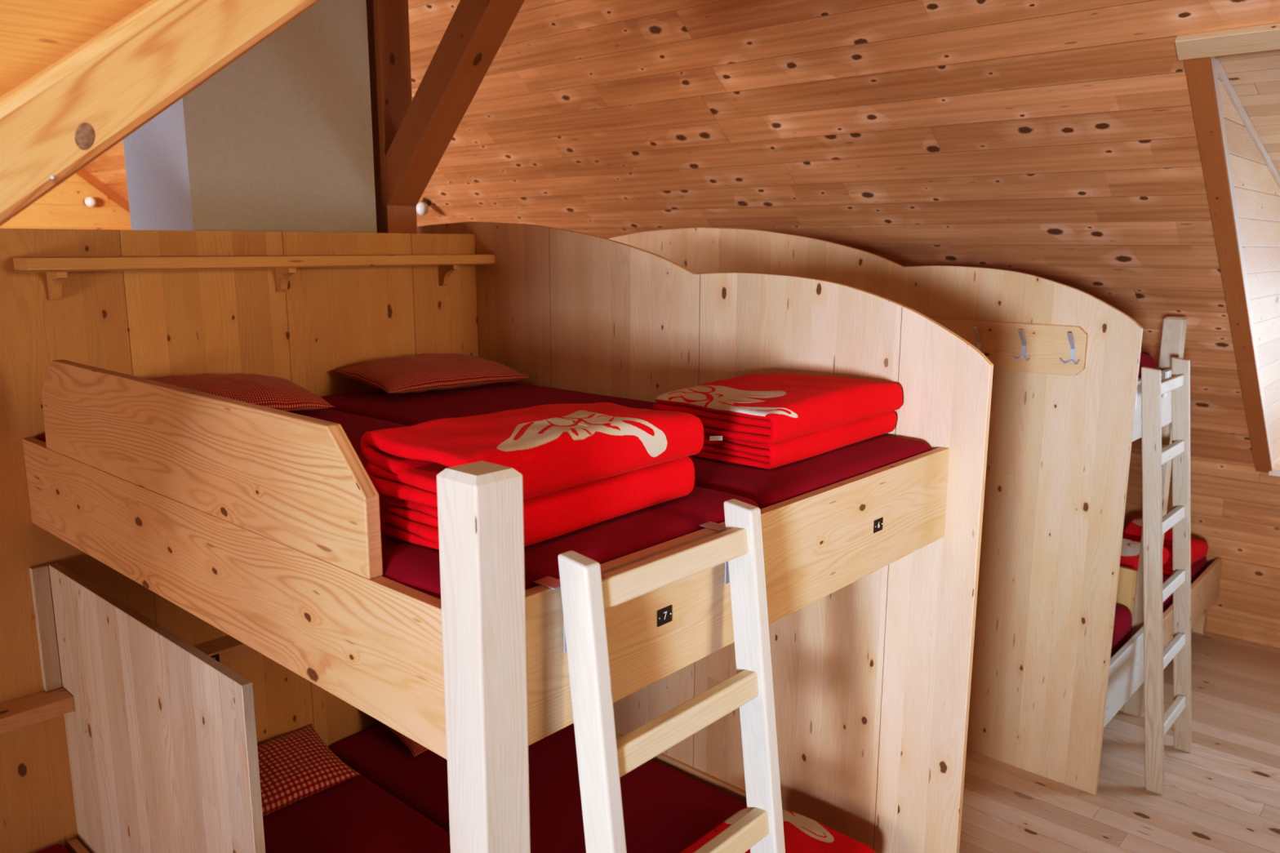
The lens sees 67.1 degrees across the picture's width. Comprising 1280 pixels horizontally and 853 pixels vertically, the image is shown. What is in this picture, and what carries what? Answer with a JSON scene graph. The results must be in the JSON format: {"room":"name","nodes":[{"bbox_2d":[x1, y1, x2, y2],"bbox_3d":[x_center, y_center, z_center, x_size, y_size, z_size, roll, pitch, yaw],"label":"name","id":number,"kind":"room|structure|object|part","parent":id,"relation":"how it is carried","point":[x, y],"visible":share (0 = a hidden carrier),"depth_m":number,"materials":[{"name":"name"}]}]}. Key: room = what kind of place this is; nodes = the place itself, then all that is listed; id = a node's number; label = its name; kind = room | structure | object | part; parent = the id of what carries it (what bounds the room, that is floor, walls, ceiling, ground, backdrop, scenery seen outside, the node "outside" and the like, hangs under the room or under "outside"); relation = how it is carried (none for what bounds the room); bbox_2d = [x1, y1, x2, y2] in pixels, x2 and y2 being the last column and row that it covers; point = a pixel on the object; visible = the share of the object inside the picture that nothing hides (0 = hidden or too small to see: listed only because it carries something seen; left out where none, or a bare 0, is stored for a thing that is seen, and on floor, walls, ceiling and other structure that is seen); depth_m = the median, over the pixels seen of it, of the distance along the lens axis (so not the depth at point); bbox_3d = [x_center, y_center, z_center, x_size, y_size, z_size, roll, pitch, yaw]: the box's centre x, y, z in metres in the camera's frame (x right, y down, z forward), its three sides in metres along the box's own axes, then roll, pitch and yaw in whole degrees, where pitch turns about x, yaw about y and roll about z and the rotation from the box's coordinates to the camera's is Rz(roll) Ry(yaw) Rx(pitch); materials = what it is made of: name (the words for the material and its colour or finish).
{"room":"hostel dormitory","nodes":[
{"label":"hostel dormitory","id":0,"kind":"room"},
{"bbox_2d":[0,173,131,230],"bbox_3d":[-8.679,-2.220,7.488,0.100,6.271,13.200,10,14,41],"label":"wall","id":1,"kind":"structure","parent":0,"point":[63,207],"depth_m":10.34,"materials":[{"name":"brown wood"}]},
{"bbox_2d":[83,196,96,207],"bbox_3d":[-5.925,-2.420,10.404,0.134,0.110,0.110,10,14,41],"label":"ceiling lamp","id":2,"kind":"object","parent":1,"relation":"attached to","point":[91,202],"visible":1,"depth_m":10.36,"materials":[{"name":"white glass"}]},
{"bbox_2d":[75,168,129,213],"bbox_3d":[-6.125,-2.865,10.133,0.080,4.389,5.543,10,14,41],"label":"trim","id":3,"kind":"structure","parent":1,"relation":"attached to","point":[85,175],"depth_m":10.49,"materials":[{"name":"brown wood"}]},
{"bbox_2d":[0,0,151,97],"bbox_3d":[-0.969,-0.576,1.253,0.030,2.836,3.100,10,14,41],"label":"ceiling","id":4,"kind":"structure","parent":0,"point":[34,34],"depth_m":1.37,"materials":[{"name":"brown wood"}]},
{"bbox_2d":[0,0,319,226],"bbox_3d":[-0.853,-0.385,1.319,0.104,2.627,3.300,10,14,41],"label":"rafter","id":5,"kind":"object","parent":4,"relation":"attached to","point":[63,117],"visible":1,"depth_m":1.36,"materials":[{"name":"brown wood"}]},
{"bbox_2d":[0,228,478,852],"bbox_3d":[-2.436,0.731,2.353,0.030,2.402,5.200,10,14,41],"label":"wall","id":6,"kind":"structure","parent":0,"point":[145,324],"depth_m":3.17,"materials":[{"name":"brown wood"}]},
{"bbox_2d":[29,564,62,692],"bbox_3d":[-1.832,0.622,2.978,0.024,0.399,0.046,10,14,41],"label":"batten","id":7,"kind":"object","parent":6,"relation":"attached to","point":[39,575],"visible":1,"depth_m":2.97,"materials":[{"name":"brown wood"}]},
{"bbox_2d":[0,635,257,734],"bbox_3d":[-2.148,0.956,2.611,0.117,0.118,4.501,10,14,41],"label":"wall shelf","id":8,"kind":"object","parent":6,"relation":"attached to","point":[28,710],"visible":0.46,"depth_m":2.95,"materials":[{"name":"brown wood"}]},
{"bbox_3d":[-1.449,0.795,3.289,0.002,0.034,0.034,10,14,41],"label":"number plate","id":9,"kind":"part","parent":8,"relation":"part of","materials":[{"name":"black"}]},
{"bbox_2d":[13,253,495,300],"bbox_3d":[-1.206,-0.536,3.391,0.126,0.126,1.696,10,14,41],"label":"wall shelf","id":10,"kind":"object","parent":6,"relation":"attached to","point":[56,269],"visible":1,"depth_m":3.18,"materials":[{"name":"brown wood"}]},
{"bbox_2d":[83,0,1279,467],"bbox_3d":[-0.925,-2.311,4.918,14.800,5.301,6.600,10,14,41],"label":"ceiling","id":11,"kind":"structure","parent":0,"point":[1056,140],"depth_m":4.70,"materials":[{"name":"brown wood"}]},
{"bbox_2d":[416,197,431,215],"bbox_3d":[-1.644,-1.674,7.351,0.100,0.132,0.126,10,14,41],"label":"ceiling lamp","id":12,"kind":"object","parent":11,"relation":"attached to","point":[422,208],"visible":0.97,"depth_m":7.32,"materials":[{"name":"white glass"}]},
{"bbox_3d":[-1.653,-1.657,7.344,0.100,0.100,0.100,10,14,41],"label":"globe","id":13,"kind":"part","parent":12,"relation":"part of","materials":[{"name":"white glass"}]},
{"bbox_2d":[422,197,431,206],"bbox_3d":[-1.628,-1.706,7.363,0.075,0.073,0.078,10,14,41],"label":"socket","id":14,"kind":"object","parent":12,"relation":"attached to","point":[425,202],"depth_m":7.33,"materials":[{"name":"brown"}]},
{"bbox_2d":[959,628,1279,852],"bbox_3d":[-2.673,1.744,3.781,14.900,0.120,14.900,10,14,41],"label":"floor","id":15,"kind":"structure","parent":0,"point":[1222,796],"depth_m":4.28,"materials":[{"name":"brown wood"}]},
{"bbox_2d":[67,838,89,852],"bbox_3d":[-1.685,1.803,1.900,1.949,0.465,1.746,10,14,41],"label":"bed","id":16,"kind":"object","parent":15,"relation":"on","point":[74,846],"visible":1,"depth_m":3.09,"materials":[{"name":"brown wood"}]},
{"bbox_2d":[35,844,69,852],"bbox_3d":[-1.698,1.630,1.876,1.904,0.174,1.666,10,14,41],"label":"mattress","id":17,"kind":"object","parent":16,"relation":"on","point":[58,848],"visible":1,"depth_m":3.04,"materials":[{"name":"red fabric"}]},
{"bbox_2d":[46,561,265,852],"bbox_3d":[-1.346,1.181,2.691,1.265,1.398,0.026,10,14,41],"label":"divider panel","id":18,"kind":"object","parent":15,"relation":"on","point":[162,737],"visible":0.85,"depth_m":2.57,"materials":[{"name":"brown wood"}]},
{"bbox_2d":[123,0,377,232],"bbox_3d":[-1.498,-0.894,3.755,0.535,5.082,0.732,10,14,41],"label":"wall","id":19,"kind":"structure","parent":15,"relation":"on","point":[279,139],"depth_m":3.53,"materials":[{"name":"grey paint"}]},
{"bbox_2d":[366,0,417,233],"bbox_3d":[-1.017,-0.632,4.013,0.138,4.474,0.140,10,14,41],"label":"timber post","id":20,"kind":"object","parent":15,"relation":"on","point":[388,20],"visible":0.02,"depth_m":3.83,"materials":[{"name":"brown wood"}]},
{"bbox_2d":[386,0,524,205],"bbox_3d":[-0.310,-1.740,3.164,1.750,1.942,0.138,10,14,41],"label":"brace","id":21,"kind":"object","parent":20,"relation":"attached to","point":[477,29],"visible":1,"depth_m":3.58,"materials":[{"name":"brown wood"}]},
{"bbox_2d":[22,359,949,852],"bbox_3d":[-0.467,0.804,2.943,2.150,2.050,1.734,10,14,41],"label":"bunk bed","id":22,"kind":"object","parent":15,"relation":"on","point":[261,524],"visible":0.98,"depth_m":1.86,"materials":[{"name":"brown wood"}]},
{"bbox_3d":[-1.066,0.290,2.238,2.052,0.261,0.028,10,14,41],"label":"rail","id":23,"kind":"part","parent":22,"relation":"part of","materials":[{"name":"brown wood"}]},
{"bbox_2d":[262,768,450,852],"bbox_3d":[-0.739,1.482,2.814,2.077,0.124,0.813,10,14,41],"label":"mattress","id":24,"kind":"object","parent":22,"relation":"on","point":[354,815],"visible":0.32,"depth_m":3.24,"materials":[{"name":"red fabric"}]},
{"bbox_2d":[257,724,359,817],"bbox_3d":[-1.363,1.245,3.382,0.330,0.128,0.660,10,14,41],"label":"pillow","id":25,"kind":"object","parent":24,"relation":"on","point":[294,766],"visible":0.5,"depth_m":3.44,"materials":[{"name":"red fabric"}]},
{"bbox_2d":[40,408,759,599],"bbox_3d":[-0.765,0.145,2.528,2.077,0.137,0.844,10,14,41],"label":"mattress","id":26,"kind":"object","parent":22,"relation":"on","point":[415,566],"visible":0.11,"depth_m":1.87,"materials":[{"name":"red fabric"}]},
{"bbox_2d":[147,373,333,411],"bbox_3d":[-1.349,-0.102,3.086,0.622,0.127,0.367,-10,15,-43],"label":"pillow","id":27,"kind":"object","parent":26,"relation":"on","point":[272,392],"visible":0.55,"depth_m":3.06,"materials":[{"name":"red fabric"}]},
{"bbox_2d":[380,456,695,550],"bbox_3d":[-0.187,0.134,1.974,0.294,0.093,0.646,9,14,39],"label":"folded blanket","id":28,"kind":"object","parent":26,"relation":"on","point":[553,514],"visible":0.43,"depth_m":1.84,"materials":[{"name":"red fabric"}]},
{"bbox_2d":[360,402,703,507],"bbox_3d":[-0.190,0.034,1.951,0.324,0.116,0.675,9,14,39],"label":"folded blanket","id":29,"kind":"object","parent":28,"relation":"on","point":[555,447],"visible":0.95,"depth_m":1.80,"materials":[{"name":"red fabric"}]},
{"bbox_3d":[-0.249,1.058,1.672,0.098,2.022,0.094,10,14,41],"label":"post","id":30,"kind":"part","parent":22,"relation":"part of","materials":[{"name":"white wood"}]},
{"bbox_2d":[330,723,746,852],"bbox_3d":[-0.199,1.372,3.408,2.077,0.125,0.799,10,14,41],"label":"mattress","id":31,"kind":"object","parent":22,"relation":"on","point":[665,810],"visible":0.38,"depth_m":3.44,"materials":[{"name":"red fabric"}]},
{"bbox_2d":[381,722,429,757],"bbox_3d":[-0.777,1.140,3.983,0.352,0.120,0.620,10,14,41],"label":"pillow","id":32,"kind":"object","parent":31,"relation":"on","point":[415,748],"visible":0.03,"depth_m":3.70,"materials":[{"name":"red fabric"}]},
{"bbox_2d":[680,806,875,852],"bbox_3d":[0.362,1.335,2.850,0.456,0.157,0.587,10,14,41],"label":"folded blanket","id":33,"kind":"object","parent":31,"relation":"on","point":[802,834],"visible":0.44,"depth_m":2.93,"materials":[{"name":"red fabric"}]},
{"bbox_2d":[320,382,930,509],"bbox_3d":[-0.201,0.029,3.148,2.076,0.139,0.844,10,14,41],"label":"mattress","id":34,"kind":"object","parent":22,"relation":"on","point":[766,487],"visible":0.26,"depth_m":2.75,"materials":[{"name":"red fabric"}]},
{"bbox_2d":[333,353,531,393],"bbox_3d":[-0.786,-0.211,3.699,0.367,0.117,0.661,10,14,41],"label":"pillow","id":35,"kind":"object","parent":34,"relation":"on","point":[420,373],"visible":1,"depth_m":3.57,"materials":[{"name":"red fabric"}]},
{"bbox_2d":[693,410,896,469],"bbox_3d":[0.406,0.006,2.705,0.362,0.075,0.671,9,14,40],"label":"folded blanket","id":36,"kind":"object","parent":34,"relation":"on","point":[768,456],"visible":0.48,"depth_m":2.47,"materials":[{"name":"red fabric"}]},
{"bbox_2d":[652,373,902,444],"bbox_3d":[0.387,-0.068,2.682,0.413,0.121,0.706,9,14,40],"label":"folded blanket","id":37,"kind":"object","parent":36,"relation":"on","point":[760,408],"visible":0.98,"depth_m":2.50,"materials":[{"name":"red fabric"}]},
{"bbox_3d":[0.048,0.365,1.863,0.002,0.033,0.042,10,14,41],"label":"number plate","id":38,"kind":"part","parent":22,"relation":"part of","materials":[{"name":"black"}]},
{"bbox_3d":[0.327,0.301,2.191,0.028,0.264,1.640,10,14,41],"label":"rail","id":39,"kind":"part","parent":22,"relation":"part of","materials":[{"name":"brown wood"}]},
{"bbox_3d":[0.613,0.254,2.484,0.002,0.033,0.044,10,14,41],"label":"number plate","id":40,"kind":"part","parent":22,"relation":"part of","materials":[{"name":"black"}]},
{"bbox_2d":[533,498,785,852],"bbox_3d":[0.107,1.105,1.878,0.346,1.855,0.495,10,14,41],"label":"ladder","id":41,"kind":"object","parent":15,"relation":"on","point":[602,759],"visible":1,"depth_m":1.76,"materials":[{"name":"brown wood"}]},
{"bbox_3d":[-0.151,0.324,1.656,0.056,0.120,0.036,10,14,41],"label":"hook plate","id":42,"kind":"part","parent":41,"relation":"part of","materials":[{"name":"silver metal"}]},
{"bbox_3d":[-0.022,1.139,1.693,0.287,1.855,0.037,10,14,41],"label":"rail","id":43,"kind":"part","parent":41,"relation":"part of","materials":[{"name":"white wood"}]},
{"bbox_3d":[0.153,0.262,1.990,0.056,0.120,0.036,10,14,41],"label":"hook plate","id":44,"kind":"part","parent":41,"relation":"part of","materials":[{"name":"silver metal"}]},
{"bbox_3d":[0.282,1.077,2.027,0.287,1.855,0.037,10,14,41],"label":"rail","id":45,"kind":"part","parent":41,"relation":"part of","materials":[{"name":"white wood"}]},
{"bbox_2d":[417,221,993,852],"bbox_3d":[-0.707,0.347,4.277,4.490,2.454,0.026,10,14,41],"label":"partition panel","id":46,"kind":"object","parent":15,"relation":"on","point":[872,677],"visible":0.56,"depth_m":3.12,"materials":[{"name":"brown wood"}]},
{"bbox_2d":[608,227,1142,795],"bbox_3d":[0.329,0.124,5.474,4.490,2.454,0.026,10,14,41],"label":"partition panel","id":47,"kind":"object","parent":15,"relation":"on","point":[1060,446],"visible":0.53,"depth_m":4.25,"materials":[{"name":"beige wood"}]},
{"bbox_2d":[931,318,1088,376],"bbox_3d":[1.368,-0.378,4.353,1.202,0.206,0.094,10,14,41],"label":"coat rack","id":48,"kind":"object","parent":47,"relation":"attached to","point":[1046,348],"visible":0.35,"depth_m":4.12,"materials":[{"name":"brown wood"}]},
{"bbox_2d":[1103,315,1187,728],"bbox_3d":[1.509,0.407,5.134,2.125,2.030,0.970,10,14,41],"label":"bunk bed","id":49,"kind":"object","parent":15,"relation":"on","point":[1126,684],"visible":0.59,"depth_m":4.63,"materials":[{"name":"brown wood"}]},
{"bbox_2d":[1110,604,1132,658],"bbox_3d":[1.446,0.956,5.225,2.044,0.277,0.848,10,14,41],"label":"mattress","id":50,"kind":"object","parent":49,"relation":"on","point":[1122,618],"visible":0.03,"depth_m":4.72,"materials":[{"name":"red fabric"}]},
{"bbox_3d":[2.243,1.184,4.516,0.028,0.295,0.833,10,14,41],"label":"rail","id":51,"kind":"part","parent":49,"relation":"part of","materials":[{"name":"brown wood"}]},
{"bbox_3d":[1.745,0.969,5.584,2.027,0.760,0.026,10,14,41],"label":"panel","id":52,"kind":"part","parent":49,"relation":"part of","materials":[{"name":"brown wood"}]},
{"bbox_2d":[1137,353,1155,378],"bbox_3d":[1.450,-0.337,4.989,2.033,0.187,0.858,10,14,41],"label":"mattress","id":53,"kind":"object","parent":49,"relation":"on","point":[1146,360],"visible":0.07,"depth_m":4.52,"materials":[{"name":"red fabric"}]},
{"bbox_3d":[2.251,-0.091,4.304,0.028,0.264,0.880,10,14,41],"label":"rail","id":54,"kind":"part","parent":49,"relation":"part of","materials":[{"name":"brown wood"}]},
{"bbox_2d":[1134,356,1191,795],"bbox_3d":[2.334,0.643,4.340,0.324,1.863,0.517,10,14,41],"label":"ladder","id":55,"kind":"object","parent":15,"relation":"on","point":[1157,723],"visible":0.94,"depth_m":4.23,"materials":[{"name":"brown wood"}]},
{"bbox_3d":[2.076,-0.130,4.103,0.056,0.120,0.036,10,14,41],"label":"hook plate","id":56,"kind":"part","parent":55,"relation":"part of","materials":[{"name":"silver metal"}]},
{"bbox_3d":[2.200,0.680,4.142,0.257,1.863,0.034,10,14,41],"label":"rail","id":57,"kind":"part","parent":55,"relation":"part of","materials":[{"name":"beige wood"}]},
{"bbox_3d":[2.397,-0.196,4.455,0.056,0.120,0.036,10,14,41],"label":"hook plate","id":58,"kind":"part","parent":55,"relation":"part of","materials":[{"name":"silver metal"}]},
{"bbox_3d":[2.521,0.615,4.494,0.257,1.863,0.034,10,14,41],"label":"rail","id":59,"kind":"part","parent":55,"relation":"part of","materials":[{"name":"beige wood"}]},
{"bbox_2d":[1163,557,1222,648],"bbox_3d":[2.301,1.006,6.142,2.135,0.485,1.400,10,14,41],"label":"bed","id":60,"kind":"object","parent":15,"relation":"on","point":[1205,588],"visible":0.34,"depth_m":5.62,"materials":[{"name":"brown wood"}]},
{"bbox_2d":[1162,555,1206,613],"bbox_3d":[2.276,0.826,6.128,2.064,0.203,1.384,10,14,41],"label":"mattress","id":61,"kind":"object","parent":60,"relation":"on","point":[1198,566],"visible":0.03,"depth_m":5.70,"materials":[{"name":"red fabric"}]},
{"bbox_2d":[1162,538,1208,575],"bbox_3d":[3.104,0.727,5.734,0.540,0.142,0.355,-10,15,-43],"label":"folded blanket","id":62,"kind":"object","parent":61,"relation":"on","point":[1199,548],"visible":0.16,"depth_m":5.62,"materials":[{"name":"red fabric"}]},
{"bbox_2d":[1122,516,1172,553],"bbox_3d":[3.046,0.617,5.729,0.318,0.115,0.481,8,13,36],"label":"folded blanket","id":63,"kind":"object","parent":62,"relation":"on","point":[1133,531],"visible":0.27,"depth_m":5.60,"materials":[{"name":"red fabric"}]},
{"bbox_3d":[2.605,0.818,5.302,0.354,0.119,0.581,9,14,38],"label":"folded blanket","id":64,"kind":"object","parent":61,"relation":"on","visible":0},
{"bbox_2d":[1120,537,1168,569],"bbox_3d":[2.615,0.708,5.256,0.340,0.139,0.541,11,15,44],"label":"folded blanket","id":65,"kind":"object","parent":64,"relation":"on","point":[1130,552],"visible":0.18,"depth_m":5.14,"materials":[{"name":"red fabric"}]},
{"bbox_3d":[3.482,1.131,5.994,0.060,0.300,0.060,10,14,41],"label":"leg","id":66,"kind":"part","parent":60,"relation":"part of","materials":[{"name":"brown wood"}]},
{"bbox_2d":[1123,451,1279,648],"bbox_3d":[1.300,0.363,7.960,14.800,1.070,0.100,10,14,41],"label":"wall","id":67,"kind":"structure","parent":0,"point":[1235,509],"depth_m":5.85,"materials":[{"name":"brown wood"}]},
{"bbox_2d":[1268,459,1279,476],"bbox_3d":[5.045,0.355,5.219,2.630,0.040,1.120,10,14,41],"label":"sill","id":68,"kind":"structure","parent":67,"relation":"attached to","point":[1275,471],"depth_m":5.66,"materials":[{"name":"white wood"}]},
{"bbox_2d":[1214,48,1279,175],"bbox_3d":[4.206,-1.074,3.991,2.630,0.881,3.650,10,14,41],"label":"window reveal","id":69,"kind":"structure","parent":0,"point":[1254,77],"depth_m":3.78,"materials":[{"name":"brown wood"}]},
{"bbox_2d":[1216,66,1279,463],"bbox_3d":[3.220,-0.636,4.970,0.012,2.009,3.650,10,14,41],"label":"window reveal","id":70,"kind":"structure","parent":0,"point":[1257,193],"depth_m":4.68,"materials":[{"name":"brown wood"}]},
{"bbox_2d":[1174,22,1279,60],"bbox_3d":[2.992,-1.193,2.574,2.812,0.078,0.087,10,14,41],"label":"trim","id":71,"kind":"structure","parent":70,"relation":"attached to","point":[1262,37],"depth_m":3.38,"materials":[{"name":"brown wood"}]},
{"bbox_2d":[1183,56,1274,472],"bbox_3d":[2.841,-0.550,4.589,0.084,2.021,2.559,10,14,41],"label":"trim","id":72,"kind":"structure","parent":70,"relation":"attached to","point":[1198,71],"depth_m":4.21,"materials":[{"name":"brown wood"}]},
{"bbox_2d":[1215,57,1279,188],"bbox_3d":[3.287,-1.192,4.922,0.012,0.828,3.480,10,14,41],"label":"trim","id":73,"kind":"structure","parent":70,"relation":"attached to","point":[1228,86],"depth_m":4.07,"materials":[{"name":"brown wood"}]}
]}

